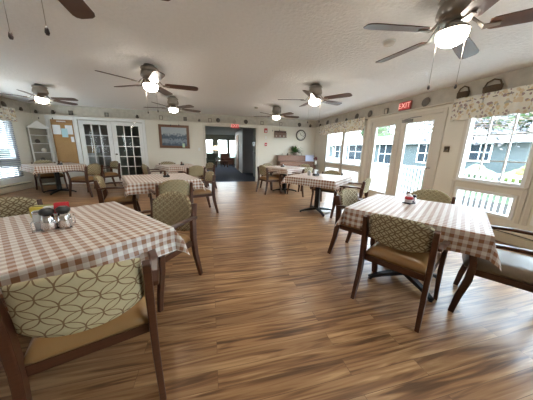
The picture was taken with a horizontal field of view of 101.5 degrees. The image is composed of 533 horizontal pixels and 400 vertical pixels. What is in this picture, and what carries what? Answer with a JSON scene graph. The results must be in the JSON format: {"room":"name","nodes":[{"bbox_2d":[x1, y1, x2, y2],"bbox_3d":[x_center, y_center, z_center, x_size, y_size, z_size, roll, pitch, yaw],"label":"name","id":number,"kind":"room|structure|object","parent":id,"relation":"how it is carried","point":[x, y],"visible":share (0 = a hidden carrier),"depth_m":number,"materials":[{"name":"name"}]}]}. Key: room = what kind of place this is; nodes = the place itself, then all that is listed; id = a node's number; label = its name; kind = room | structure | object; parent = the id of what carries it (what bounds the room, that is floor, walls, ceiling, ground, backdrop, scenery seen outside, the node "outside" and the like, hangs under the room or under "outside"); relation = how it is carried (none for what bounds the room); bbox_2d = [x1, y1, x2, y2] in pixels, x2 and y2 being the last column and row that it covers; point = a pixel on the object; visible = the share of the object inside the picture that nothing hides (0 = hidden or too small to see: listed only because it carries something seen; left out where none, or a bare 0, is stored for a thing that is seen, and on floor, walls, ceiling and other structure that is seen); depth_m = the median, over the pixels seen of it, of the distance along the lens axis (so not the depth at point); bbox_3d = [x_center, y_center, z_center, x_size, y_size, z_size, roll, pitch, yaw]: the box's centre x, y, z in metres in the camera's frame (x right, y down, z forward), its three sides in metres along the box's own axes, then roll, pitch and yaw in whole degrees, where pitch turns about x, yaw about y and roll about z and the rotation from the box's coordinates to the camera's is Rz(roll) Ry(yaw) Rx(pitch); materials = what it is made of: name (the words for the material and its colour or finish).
{"room":"restaurant","nodes":[
{"label":"restaurant","id":0,"kind":"room"},
{"bbox_2d":[0,111,38,194],"bbox_3d":[-5.675,-0.360,1.222,0.120,2.420,11.650,-2,14,-14],"label":"wall","id":1,"kind":"structure","parent":0,"point":[22,140],"depth_m":6.19,"materials":[{"name":"paint"}]},
{"bbox_2d":[0,106,17,121],"bbox_3d":[-6.229,-1.763,3.748,0.136,0.356,4.520,-2,14,-14],"label":"valance","id":2,"kind":"object","parent":1,"relation":"attached to","point":[3,110],"visible":1,"depth_m":5.63,"materials":[{"name":"fabric"}]},
{"bbox_2d":[1,122,23,179],"bbox_3d":[-6.723,-1.323,5.454,0.120,1.665,1.040,-2,14,-14],"label":"window","id":3,"kind":"structure","parent":1,"relation":"in","point":[10,122],"depth_m":5.86,"materials":[{"name":"white paint"}]},
{"bbox_2d":[0,114,24,180],"bbox_3d":[-6.631,-1.331,5.476,0.040,1.625,0.880,-2,14,-14],"label":"window blind","id":4,"kind":"object","parent":3,"relation":"attached to","point":[7,145],"visible":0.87,"depth_m":5.63,"materials":[{"name":"white paint"}]},
{"bbox_2d":[0,96,30,112],"bbox_3d":[-5.588,-1.408,0.989,0.005,0.270,11.644,-2,14,-14],"label":"trim","id":5,"kind":"structure","parent":1,"relation":"attached to","point":[11,103],"depth_m":5.98,"materials":[{"name":"paper"}]},
{"bbox_2d":[0,180,34,193],"bbox_3d":[-6.050,0.302,3.193,0.070,0.215,6.894,-2,14,-14],"label":"baseboard heater","id":6,"kind":"object","parent":1,"relation":"attached to","point":[7,188],"visible":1,"depth_m":5.85,"materials":[{"name":"metal"}]},
{"bbox_2d":[83,124,92,144],"bbox_3d":[-7.747,-2.091,8.552,0.100,2.350,3.730,-2,14,-14],"label":"wall","id":7,"kind":"structure","parent":0,"point":[87,129],"depth_m":9.84,"materials":[{"name":"paint"}]},
{"bbox_2d":[90,125,112,171],"bbox_3d":[-5.817,-2.587,10.860,4.800,2.350,0.100,-2,14,-14],"label":"wall","id":8,"kind":"structure","parent":0,"point":[105,141],"depth_m":10.26,"materials":[{"name":"glass"}]},
{"bbox_2d":[111,121,142,174],"bbox_3d":[-6.218,-2.768,11.811,0.100,2.250,9.430,-2,14,-14],"label":"wall","id":9,"kind":"structure","parent":0,"point":[121,142],"depth_m":8.43,"materials":[{"name":"glass"}]},
{"bbox_2d":[32,114,315,180],"bbox_3d":[-2.554,-1.855,7.918,9.540,2.420,0.120,-2,14,-14],"label":"wall","id":10,"kind":"structure","parent":0,"point":[275,146],"depth_m":7.89,"materials":[{"name":"paint"}]},
{"bbox_2d":[44,115,83,183],"bbox_3d":[-6.392,-1.552,6.916,0.730,2.110,0.021,-2,14,-14],"label":"trim","id":11,"kind":"structure","parent":10,"relation":"attached to","point":[47,117],"depth_m":6.82,"materials":[{"name":"white paint"}]},
{"bbox_2d":[50,119,78,162],"bbox_3d":[-6.329,-1.763,6.858,0.560,1.450,0.024,-2,14,-14],"label":"cork board","id":12,"kind":"object","parent":10,"relation":"attached to","point":[66,150],"visible":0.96,"depth_m":6.86,"materials":[{"name":"brown"}]},
{"bbox_2d":[78,120,118,182],"bbox_3d":[-5.512,-1.551,7.184,0.907,2.005,0.040,-2,14,-14],"label":"door","id":13,"kind":"structure","parent":10,"relation":"in","point":[80,122],"depth_m":7.08,"materials":[{"name":"white paint"}]},
{"bbox_2d":[73,117,148,183],"bbox_3d":[-5.060,-1.599,7.251,2.010,2.110,0.021,-2,14,-14],"label":"trim","id":14,"kind":"structure","parent":10,"relation":"attached to","point":[74,118],"depth_m":7.04,"materials":[{"name":"white paint"}]},
{"bbox_2d":[111,122,145,181],"bbox_3d":[-4.619,-1.574,7.375,0.907,2.005,0.108,-2,14,-14],"label":"door","id":15,"kind":"structure","parent":10,"relation":"in","point":[113,124],"depth_m":7.31,"materials":[{"name":"white paint"}]},
{"bbox_2d":[30,103,315,127],"bbox_3d":[-2.513,-2.887,7.613,9.292,0.270,0.005,-2,14,-14],"label":"trim","id":16,"kind":"structure","parent":10,"relation":"attached to","point":[42,108],"depth_m":7.33,"materials":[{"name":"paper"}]},
{"bbox_2d":[158,124,189,148],"bbox_3d":[-3.202,-2.201,7.575,0.980,0.780,0.040,-2,14,-14],"label":"painting","id":17,"kind":"object","parent":10,"relation":"attached to","point":[173,136],"visible":1,"depth_m":7.57,"materials":[{"name":"brown wood"}]},
{"bbox_2d":[161,127,186,145],"bbox_3d":[-3.203,-2.203,7.580,0.810,0.610,0.020,-2,14,-14],"label":"picture","id":18,"kind":"object","parent":17,"relation":"attached to","point":[170,136],"depth_m":7.57},
{"bbox_2d":[202,123,258,180],"bbox_3d":[-1.309,-1.727,8.197,2.030,2.100,0.021,-2,14,-14],"label":"trim","id":19,"kind":"structure","parent":10,"relation":"attached to","point":[203,124],"depth_m":8.02,"materials":[{"name":"paint"}]},
{"bbox_2d":[296,130,305,140],"bbox_3d":[1.369,-2.576,8.672,0.430,0.430,0.052,-2,14,-14],"label":"wall clock","id":20,"kind":"object","parent":10,"relation":"attached to","point":[300,134],"visible":1,"depth_m":8.66,"materials":[{"name":"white plastic"}]},
{"bbox_2d":[205,134,234,163],"bbox_3d":[-3.803,-3.977,17.214,7.300,2.250,0.120,-2,14,-14],"label":"wall","id":21,"kind":"structure","parent":0,"point":[207,136],"depth_m":17.06,"materials":[{"name":"paint"}]},
{"bbox_2d":[205,126,252,134],"bbox_3d":[-2.973,-4.378,13.859,7.300,0.100,12.430,-2,14,-14],"label":"ceiling","id":22,"kind":"structure","parent":0,"point":[211,130],"depth_m":12.71,"materials":[{"name":"grey paint"}]},
{"bbox_2d":[235,128,252,172],"bbox_3d":[-0.408,-2.941,13.138,2.580,2.250,3.500,-2,14,-14],"label":"wall","id":23,"kind":"structure","parent":0,"point":[245,134],"depth_m":11.32,"materials":[{"name":"white paint"}]},
{"bbox_2d":[236,135,238,169],"bbox_3d":[-1.740,-2.819,13.033,0.040,2.000,0.900,-2,14,-14],"label":"door","id":24,"kind":"structure","parent":23,"relation":"in","point":[237,136],"depth_m":12.82,"materials":[{"name":"white wood"}]},
{"bbox_2d":[253,128,255,176],"bbox_3d":[-0.357,-2.056,9.369,0.120,2.250,1.630,-2,14,-14],"label":"wall","id":25,"kind":"structure","parent":0,"point":[254,129],"depth_m":9.94,"materials":[{"name":"paint"}]},
{"bbox_2d":[0,164,532,399],"bbox_3d":[-2.615,-0.739,8.584,9.430,0.060,24.200,-2,14,-14],"label":"floor","id":26,"kind":"structure","parent":0,"point":[271,314],"depth_m":1.61,"materials":[{"name":"brown wood"}]},
{"bbox_2d":[0,197,42,217],"bbox_3d":[-2.104,0.418,1.801,0.593,0.814,0.610,12,17,37],"label":"dining chair","id":27,"kind":"object","parent":26,"relation":"on","point":[9,206],"visible":0.2,"depth_m":1.93,"materials":[{"name":"beige fabric"}]},
{"bbox_2d":[26,120,55,185],"bbox_3d":[-6.791,-1.399,6.620,0.230,1.928,0.496,12,17,39],"label":"corner shelf","id":28,"kind":"object","parent":26,"relation":"on","point":[36,130],"visible":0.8,"depth_m":6.60,"materials":[{"name":"white paint"}]},
{"bbox_2d":[31,160,67,191],"bbox_3d":[-6.100,-0.693,6.114,0.593,0.824,0.610,9,15,30],"label":"dining chair","id":29,"kind":"object","parent":26,"relation":"on","point":[39,176],"visible":0.41,"depth_m":6.01,"materials":[{"name":"brown wood"}]},
{"bbox_2d":[43,172,76,194],"bbox_3d":[-5.554,-0.568,5.792,0.960,0.745,0.960,9,15,30],"label":"dining table","id":30,"kind":"object","parent":26,"relation":"on","point":[56,174],"visible":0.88,"depth_m":5.79,"materials":[{"name":"black metal"}]},
{"bbox_2d":[19,163,86,174],"bbox_3d":[-5.548,-0.836,5.734,1.162,0.207,1.148,9,15,30],"label":"tablecloth","id":31,"kind":"object","parent":30,"relation":"on","point":[43,167],"visible":0.89,"depth_m":5.43,"materials":[{"name":"fabric"}]},
{"bbox_2d":[0,249,166,399],"bbox_3d":[-0.876,0.608,1.136,0.610,0.804,0.593,-7,16,-32],"label":"dining chair","id":32,"kind":"object","parent":26,"relation":"on","point":[67,317],"visible":0.87,"depth_m":0.88,"materials":[{"name":"beige fabric"}]},
{"bbox_2d":[65,163,107,196],"bbox_3d":[-4.576,-0.529,5.570,0.593,0.824,0.610,2,13,3],"label":"dining chair","id":33,"kind":"object","parent":26,"relation":"on","point":[95,168],"visible":0.88,"depth_m":5.37,"materials":[{"name":"beige fabric"}]},
{"bbox_2d":[94,161,122,188],"bbox_3d":[-4.716,-0.742,6.484,0.610,0.814,0.593,9,15,30],"label":"dining chair","id":34,"kind":"object","parent":26,"relation":"on","point":[114,164],"visible":0.68,"depth_m":6.48,"materials":[{"name":"brown wood"}]},
{"bbox_2d":[93,175,140,211],"bbox_3d":[-2.422,-0.012,3.583,0.593,0.824,0.610,-6,15,-29],"label":"dining chair","id":35,"kind":"object","parent":26,"relation":"on","point":[100,185],"visible":0.67,"depth_m":3.44,"materials":[{"name":"brown wood"}]},
{"bbox_2d":[141,164,163,196],"bbox_3d":[-2.982,-0.561,5.867,0.593,0.824,0.610,-11,18,-43],"label":"dining chair","id":36,"kind":"object","parent":26,"relation":"on","point":[145,169],"visible":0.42,"depth_m":5.56,"materials":[{"name":"beige fabric"}]},
{"bbox_2d":[139,191,202,311],"bbox_3d":[-0.985,0.388,1.969,0.610,0.848,0.593,6,14,18],"label":"dining chair","id":37,"kind":"object","parent":26,"relation":"on","point":[174,209],"visible":0.6,"depth_m":2.08,"materials":[{"name":"beige fabric"}]},
{"bbox_2d":[148,179,193,206],"bbox_3d":[-1.459,0.059,3.378,0.610,0.824,0.593,-8,16,-35],"label":"dining chair","id":38,"kind":"object","parent":26,"relation":"on","point":[177,185],"visible":0.41,"depth_m":3.10,"materials":[{"name":"beige fabric"}]},
{"bbox_2d":[178,165,205,197],"bbox_3d":[-1.978,-0.535,5.860,0.610,0.824,0.593,-11,18,-43],"label":"dining chair","id":39,"kind":"object","parent":26,"relation":"on","point":[196,171],"visible":0.6,"depth_m":5.60,"materials":[{"name":"beige fabric"}]},
{"bbox_2d":[188,171,218,212],"bbox_3d":[-1.327,-0.153,4.315,0.593,0.814,0.610,-7,15,-31],"label":"dining chair","id":40,"kind":"object","parent":26,"relation":"on","point":[210,178],"visible":0.54,"depth_m":4.20,"materials":[{"name":"brown wood"}]},
{"bbox_2d":[199,162,216,188],"bbox_3d":[-1.958,-0.762,6.852,0.593,0.814,0.610,-11,18,-43],"label":"dining chair","id":41,"kind":"object","parent":26,"relation":"on","point":[209,166],"visible":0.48,"depth_m":6.89,"materials":[{"name":"beige fabric"}]},
{"bbox_2d":[206,153,216,164],"bbox_3d":[-3.849,-2.791,15.152,0.760,0.880,0.800,1,13,-3],"label":"armchair","id":42,"kind":"object","parent":26,"relation":"on","point":[211,157],"visible":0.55,"depth_m":15.30,"materials":[{"name":"green fabric"}]},
{"bbox_2d":[220,154,233,166],"bbox_3d":[-2.787,-2.804,15.318,0.760,0.880,0.800,-7,15,-31],"label":"armchair","id":43,"kind":"object","parent":26,"relation":"on","point":[223,157],"visible":0.94,"depth_m":15.26,"materials":[{"name":"brown wood"}]},
{"bbox_2d":[256,165,281,194],"bbox_3d":[0.068,-0.622,6.438,0.593,0.824,0.610,-7,16,-33],"label":"dining chair","id":44,"kind":"object","parent":26,"relation":"on","point":[262,170],"visible":0.94,"depth_m":6.28,"materials":[{"name":"brown wood"}]},
{"bbox_2d":[260,163,282,189],"bbox_3d":[0.174,-0.781,7.146,0.610,0.814,0.593,-11,18,-43],"label":"dining chair","id":45,"kind":"object","parent":26,"relation":"on","point":[264,164],"visible":0.36,"depth_m":7.14,"materials":[{"name":"brown wood"}]},
{"bbox_2d":[273,174,295,193],"bbox_3d":[0.566,-0.630,6.680,0.960,0.745,0.960,-11,18,-43],"label":"dining table","id":46,"kind":"object","parent":26,"relation":"on","point":[284,188],"visible":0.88,"depth_m":6.70,"materials":[{"name":"black metal"}]},
{"bbox_2d":[265,165,306,175],"bbox_3d":[0.573,-0.909,6.614,1.128,0.182,1.149,-11,18,-43],"label":"tablecloth","id":47,"kind":"object","parent":46,"relation":"on","point":[287,170],"visible":0.8,"depth_m":6.24,"materials":[{"name":"fabric"}]},
{"bbox_2d":[276,155,314,181],"bbox_3d":[1.173,-1.233,8.654,1.540,1.045,0.502,-2,14,-14],"label":"sideboard","id":48,"kind":"object","parent":26,"relation":"on","point":[288,160],"visible":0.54,"depth_m":8.46,"materials":[{"name":"brown wood"}]},
{"bbox_2d":[287,167,313,196],"bbox_3d":[0.996,-0.553,6.258,0.610,0.814,0.593,-11,18,-43],"label":"dining chair","id":49,"kind":"object","parent":26,"relation":"on","point":[305,170],"visible":0.34,"depth_m":5.98,"materials":[{"name":"beige fabric"}]},
{"bbox_2d":[299,187,331,216],"bbox_3d":[1.070,-0.118,4.547,0.960,0.745,0.960,11,16,34],"label":"dining table","id":50,"kind":"object","parent":26,"relation":"on","point":[316,206],"visible":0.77,"depth_m":4.54,"materials":[{"name":"black metal"}]},
{"bbox_2d":[281,173,353,190],"bbox_3d":[1.071,-0.397,4.480,1.122,0.182,1.153,11,16,34],"label":"tablecloth","id":51,"kind":"object","parent":50,"relation":"on","point":[328,181],"visible":0.94,"depth_m":4.15,"materials":[{"name":"fabric"}]},
{"bbox_2d":[310,170,342,205],"bbox_3d":[1.429,-0.275,5.096,0.610,0.824,0.593,11,16,35],"label":"dining chair","id":52,"kind":"object","parent":26,"relation":"on","point":[331,172],"visible":0.35,"depth_m":5.08,"materials":[{"name":"brown wood"}]},
{"bbox_2d":[330,177,371,217],"bbox_3d":[1.629,-0.051,4.159,0.593,0.824,0.610,11,16,35],"label":"dining chair","id":53,"kind":"object","parent":26,"relation":"on","point":[365,184],"visible":0.49,"depth_m":3.92,"materials":[{"name":"brown wood"}]},
{"bbox_2d":[327,188,375,271],"bbox_3d":[1.169,0.298,2.646,0.610,0.814,0.593,-11,18,-43],"label":"dining chair","id":54,"kind":"object","parent":26,"relation":"on","point":[348,196],"visible":0.52,"depth_m":2.63,"materials":[{"name":"beige fabric"}]},
{"bbox_2d":[350,214,450,332],"bbox_3d":[1.139,0.483,1.854,0.593,0.814,0.610,-11,18,-42],"label":"dining chair","id":55,"kind":"object","parent":26,"relation":"on","point":[411,248],"visible":0.93,"depth_m":1.64,"materials":[{"name":"beige fabric"}]},
{"bbox_2d":[368,269,436,302],"bbox_3d":[1.428,0.446,2.176,0.960,0.745,0.960,13,17,40],"label":"dining table","id":56,"kind":"object","parent":26,"relation":"on","point":[415,282],"visible":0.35,"depth_m":2.21,"materials":[{"name":"black metal"}]},
{"bbox_2d":[334,194,500,269],"bbox_3d":[1.435,0.179,2.114,1.128,0.207,1.142,13,17,40],"label":"tablecloth","id":57,"kind":"object","parent":56,"relation":"on","point":[469,231],"visible":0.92,"depth_m":1.83,"materials":[{"name":"fabric"}]},
{"bbox_2d":[406,189,455,252],"bbox_3d":[1.907,0.304,2.673,0.610,0.824,0.593,13,18,41],"label":"dining chair","id":58,"kind":"object","parent":26,"relation":"on","point":[433,195],"visible":0.16,"depth_m":2.75,"materials":[{"name":"beige fabric"}]},
{"bbox_2d":[448,225,532,312],"bbox_3d":[1.913,0.530,1.708,0.593,0.824,0.610,14,18,42],"label":"dining chair","id":59,"kind":"object","parent":26,"relation":"on","point":[516,271],"visible":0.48,"depth_m":1.64,"materials":[{"name":"brown wood"}]},
{"bbox_3d":[-1.850,-0.027,3.862,0.960,0.745,0.960,-8,16,-35],"label":"dining table","id":60,"kind":"object","parent":26,"relation":"on","visible":0},
{"bbox_2d":[119,173,204,198],"bbox_3d":[-1.846,-0.294,3.800,1.174,0.207,1.176,-8,16,-35],"label":"tablecloth","id":61,"kind":"object","parent":60,"relation":"on","point":[132,184],"visible":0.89,"depth_m":3.53,"materials":[{"name":"fabric"}]},
{"bbox_3d":[-2.500,-0.628,6.360,0.960,0.745,0.960,-11,18,-43],"label":"dining table","id":62,"kind":"object","parent":26,"relation":"on","visible":0},
{"bbox_2d":[153,164,206,172],"bbox_3d":[-2.492,-0.907,6.293,1.134,0.182,1.153,-11,18,-43],"label":"tablecloth","id":63,"kind":"object","parent":62,"relation":"on","point":[170,168],"visible":0.73,"depth_m":5.89,"materials":[{"name":"fabric"}]},
{"bbox_3d":[-1.374,0.553,1.436,0.960,0.745,0.960,11,17,37],"label":"dining table","id":64,"kind":"object","parent":26,"relation":"on","visible":0},
{"bbox_2d":[0,201,189,312],"bbox_3d":[-1.368,0.286,1.376,1.220,0.207,1.212,11,17,37],"label":"tablecloth","id":65,"kind":"object","parent":64,"relation":"on","point":[101,234],"visible":0.83,"depth_m":1.25,"materials":[{"name":"fabric"}]},
{"bbox_2d":[30,214,75,232],"bbox_3d":[-1.344,0.143,1.382,0.184,0.062,0.124,-8,16,-34],"label":"condiment caddy","id":66,"kind":"object","parent":65,"relation":"on","point":[35,230],"visible":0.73,"depth_m":1.33,"materials":[{"name":"silver metal"}]},
{"bbox_2d":[31,210,39,228],"bbox_3d":[-1.397,0.119,1.339,0.058,0.112,0.058,-2,14,-14],"label":"jar","id":67,"kind":"object","parent":66,"relation":"in","point":[36,218],"visible":0.53,"depth_m":1.31,"materials":[{"name":"silver metal"}]},
{"bbox_2d":[38,208,57,230],"bbox_3d":[-1.340,0.113,1.334,0.080,0.129,0.080,-2,14,-14],"label":"shaker","id":68,"kind":"object","parent":66,"relation":"in","point":[46,214],"visible":0.98,"depth_m":1.31,"materials":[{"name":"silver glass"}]},
{"bbox_2d":[33,222,74,232],"bbox_3d":[-1.344,0.171,1.389,0.180,0.006,0.120,-8,16,-34],"label":"tray","id":69,"kind":"object","parent":66,"relation":"on","point":[36,230],"depth_m":1.33,"materials":[{"name":"silver metal"}]},
{"bbox_2d":[55,205,73,227],"bbox_3d":[-1.280,0.102,1.379,0.080,0.132,0.080,-2,14,-14],"label":"shaker","id":70,"kind":"object","parent":66,"relation":"in","point":[63,214],"visible":0.98,"depth_m":1.36,"materials":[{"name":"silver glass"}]},
{"bbox_2d":[0,0,532,120],"bbox_3d":[-1.081,-1.747,2.083,9.600,0.100,11.950,-2,14,-14],"label":"ceiling","id":71,"kind":"structure","parent":0,"point":[241,56],"depth_m":2.68,"materials":[{"name":"white paint"}]},
{"bbox_2d":[0,83,77,118],"bbox_3d":[-4.540,-1.978,4.386,1.305,0.661,1.241,-4,14,-22],"label":"ceiling fan","id":72,"kind":"object","parent":71,"relation":"hanging from","point":[40,90],"visible":1,"depth_m":4.37,"materials":[{"name":"brown wood"}]},
{"bbox_2d":[3,0,169,39],"bbox_3d":[-1.148,-1.085,0.921,1.305,0.661,1.241,6,14,20],"label":"ceiling fan","id":73,"kind":"object","parent":71,"relation":"hanging from","point":[79,9],"visible":1,"depth_m":1.44,"materials":[{"name":"brown wood"}]},
{"bbox_2d":[95,63,197,113],"bbox_3d":[-1.774,-1.650,3.267,1.241,0.661,1.305,5,14,17],"label":"ceiling fan","id":74,"kind":"object","parent":71,"relation":"hanging from","point":[148,72],"visible":1,"depth_m":3.16,"materials":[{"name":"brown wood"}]},
{"bbox_2d":[145,96,200,125],"bbox_3d":[-2.280,-2.120,5.219,1.241,0.661,1.305,0,13,-4],"label":"ceiling fan","id":75,"kind":"object","parent":71,"relation":"hanging from","point":[172,101],"visible":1,"depth_m":5.12,"materials":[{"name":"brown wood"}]},
{"bbox_2d":[254,106,298,130],"bbox_3d":[0.276,-2.267,6.107,1.305,0.661,1.241,2,13,1],"label":"ceiling fan","id":76,"kind":"object","parent":71,"relation":"hanging from","point":[276,110],"visible":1,"depth_m":5.95,"materials":[{"name":"brown wood"}]},
{"bbox_2d":[278,83,351,122],"bbox_3d":[0.870,-1.770,4.049,1.305,0.661,1.241,-2,13,-12],"label":"ceiling fan","id":77,"kind":"object","parent":71,"relation":"hanging from","point":[315,90],"visible":1,"depth_m":3.87,"materials":[{"name":"brown wood"}]},
{"bbox_2d":[382,38,395,46],"bbox_3d":[1.313,-1.676,2.336,0.130,0.042,0.130,-2,14,-14],"label":"smoke detector","id":78,"kind":"object","parent":71,"relation":"attached to","point":[388,42],"visible":1,"depth_m":2.30,"materials":[{"name":"white paint"}]},
{"bbox_2d":[363,0,532,89],"bbox_3d":[1.344,-1.198,1.653,1.241,0.661,1.305,1,13,-3],"label":"ceiling fan","id":79,"kind":"object","parent":71,"relation":"hanging from","point":[452,15],"visible":1,"depth_m":1.57,"materials":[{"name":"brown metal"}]},
{"bbox_2d":[314,103,532,245],"bbox_3d":[3.454,-0.681,3.520,0.120,2.420,11.650,-2,14,-14],"label":"wall","id":80,"kind":"structure","parent":0,"point":[453,131],"depth_m":3.93,"materials":[{"name":"paint"}]},
{"bbox_2d":[324,133,343,171],"bbox_3d":[2.341,-1.612,7.606,0.120,1.665,1.100,-2,14,-14],"label":"window","id":81,"kind":"structure","parent":80,"relation":"in","point":[326,161],"depth_m":7.92,"materials":[{"name":"white paint"}]},
{"bbox_2d":[319,117,367,134],"bbox_3d":[2.366,-2.341,7.086,0.136,0.356,2.540,-2,14,-14],"label":"valance","id":82,"kind":"object","parent":80,"relation":"attached to","point":[353,125],"visible":1,"depth_m":6.76,"materials":[{"name":"fabric"}]},
{"bbox_2d":[340,124,366,184],"bbox_3d":[2.601,-1.371,6.607,0.120,1.665,1.060,-2,14,-14],"label":"window","id":83,"kind":"structure","parent":80,"relation":"in","point":[343,163],"depth_m":6.53,"materials":[{"name":"white paint"}]},
{"bbox_2d":[364,119,401,196],"bbox_3d":[2.900,-0.952,5.517,0.051,1.989,0.911,-2,14,-14],"label":"door","id":84,"kind":"structure","parent":80,"relation":"in","point":[397,123],"depth_m":5.29,"materials":[{"name":"paint"}]},
{"bbox_2d":[398,100,412,110],"bbox_3d":[2.992,-2.033,4.702,0.048,0.170,0.302,-2,14,-14],"label":"exit sign","id":85,"kind":"object","parent":80,"relation":"attached to","point":[406,105],"visible":0.98,"depth_m":4.67,"materials":[{"name":"red plastic"}]},
{"bbox_2d":[363,107,448,193],"bbox_3d":[2.984,-0.878,5.069,0.021,2.075,2.000,-2,14,-14],"label":"trim","id":86,"kind":"structure","parent":80,"relation":"attached to","point":[444,110],"depth_m":4.21,"materials":[{"name":"paint"}]},
{"bbox_2d":[390,112,442,196],"bbox_3d":[3.083,-0.742,4.640,0.139,1.989,0.911,-2,14,-14],"label":"door","id":87,"kind":"structure","parent":80,"relation":"in","point":[437,117],"depth_m":4.41,"materials":[{"name":"paint"}]},
{"bbox_2d":[315,66,532,127],"bbox_3d":[3.376,-1.578,3.283,0.084,0.020,11.649,-2,14,-14],"label":"trim","id":88,"kind":"structure","parent":80,"relation":"attached to","point":[451,102],"depth_m":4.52,"materials":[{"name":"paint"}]},
{"bbox_2d":[456,86,469,98],"bbox_3d":[3.278,-1.785,3.628,0.088,0.220,0.198,-2,14,-14],"label":"basket","id":89,"kind":"object","parent":88,"relation":"on","point":[462,94],"visible":0.84,"depth_m":3.60,"materials":[{"name":"wicker"}]},
{"bbox_2d":[482,78,503,93],"bbox_3d":[3.376,-1.694,3.251,0.088,0.220,0.254,-2,14,-14],"label":"basket","id":90,"kind":"object","parent":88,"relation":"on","point":[496,87],"visible":0.84,"depth_m":3.22,"materials":[{"name":"wicker"}]},
{"bbox_2d":[449,114,532,223],"bbox_3d":[3.453,-0.584,3.336,0.120,1.665,0.980,-2,14,-14],"label":"window","id":91,"kind":"structure","parent":80,"relation":"in","point":[524,186],"depth_m":3.33,"materials":[{"name":"white paint"}]},
{"bbox_2d":[464,114,532,181],"bbox_3d":[3.479,-0.811,3.288,0.024,1.030,0.790,-2,14,-14],"label":"grille","id":92,"kind":"object","parent":91,"relation":"attached to","point":[513,133],"depth_m":3.37,"materials":[{"name":"white paint"}]},
{"bbox_2d":[450,84,532,120],"bbox_3d":[3.882,-0.940,1.261,0.136,0.356,5.300,-2,14,-14],"label":"valance","id":93,"kind":"object","parent":80,"relation":"attached to","point":[519,100],"visible":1,"depth_m":3.17,"materials":[{"name":"fabric"}]},
{"bbox_2d":[490,224,532,249],"bbox_3d":[3.478,0.525,3.206,0.070,0.215,2.244,-2,14,-14],"label":"baseboard heater","id":94,"kind":"object","parent":80,"relation":"attached to","point":[525,241],"visible":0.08,"depth_m":3.06,"materials":[{"name":"metal"}]},
{"bbox_2d":[521,187,532,225],"bbox_3d":[3.700,-0.355,2.384,0.120,1.665,0.980,-2,14,-14],"label":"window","id":95,"kind":"structure","parent":80,"relation":"in","point":[530,201],"depth_m":2.95,"materials":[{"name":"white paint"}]},
{"bbox_3d":[-6.657,-0.951,9.057,2.180,0.050,3.630,-2,14,-14],"label":"floor","id":96,"kind":"structure","parent":0,"visible":0},
{"bbox_2d":[88,153,104,175],"bbox_3d":[-6.926,-1.380,8.669,0.700,0.950,0.435,-2,14,-14],"label":"storage cabinet","id":97,"kind":"object","parent":96,"relation":"on","point":[92,159],"visible":0.24,"depth_m":8.49,"materials":[{"name":"laminate"}]},
{"label":"outside","id":98,"kind":"structure","parent":0,"visible":0},
{"bbox_2d":[0,150,509,204],"bbox_3d":[-4.945,-2.862,19.244,120.000,0.100,120.000,-2,14,-14],"label":"ground","id":99,"kind":"structure","parent":98,"point":[231,154],"depth_m":11.37,"materials":[{"name":"green plant"}]},
{"bbox_2d":[360,126,392,137],"bbox_3d":[18.279,-10.314,36.365,5.892,7.712,5.482,-2,14,-14],"label":"tree","id":100,"kind":"object","parent":99,"relation":"on","point":[380,130],"visible":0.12,"depth_m":33.75,"materials":[{"name":"green plant"}]},
{"bbox_2d":[329,129,532,180],"bbox_3d":[12.236,-3.893,18.374,7.750,3.200,18.300,-2,14,-14],"label":"neighbouring house","id":101,"kind":"structure","parent":99,"relation":"on","point":[415,153],"depth_m":12.94,"materials":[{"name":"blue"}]},
{"bbox_2d":[353,112,532,149],"bbox_3d":[6.155,-1.755,7.720,5.946,3.404,5.501,-2,14,-14],"label":"tree","id":102,"kind":"object","parent":99,"relation":"on","point":[496,118],"visible":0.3,"depth_m":6.83,"materials":[{"name":"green plant"}]},
{"bbox_2d":[463,164,494,179],"bbox_3d":[9.547,-0.993,9.869,1.048,1.254,1.202,6,14,20],"label":"shrub","id":103,"kind":"object","parent":99,"relation":"on","point":[475,167],"visible":0.3,"depth_m":9.49,"materials":[{"name":"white plant"}]},
{"bbox_2d":[475,112,532,131],"bbox_3d":[22.123,-7.323,20.679,6.006,9.225,6.086,-2,14,-14],"label":"tree","id":104,"kind":"object","parent":99,"relation":"on","point":[530,115],"visible":0.06,"depth_m":18.85,"materials":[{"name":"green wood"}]},
{"bbox_2d":[504,165,525,183],"bbox_3d":[9.220,-0.574,7.777,0.904,1.378,1.231,-11,18,-43],"label":"shrub","id":105,"kind":"object","parent":99,"relation":"on","point":[520,171],"visible":0.14,"depth_m":7.67,"materials":[{"name":"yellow plant"}]},
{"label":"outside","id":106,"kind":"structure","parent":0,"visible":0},
{"bbox_3d":[3.721,0.289,5.016,1.060,0.100,14.500,-2,14,-14],"label":"deck","id":107,"kind":"object","parent":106,"visible":0},
{"bbox_2d":[328,157,521,214],"bbox_3d":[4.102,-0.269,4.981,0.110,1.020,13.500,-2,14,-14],"label":"porch railing","id":108,"kind":"object","parent":107,"relation":"on","point":[495,175],"visible":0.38,"depth_m":5.67,"materials":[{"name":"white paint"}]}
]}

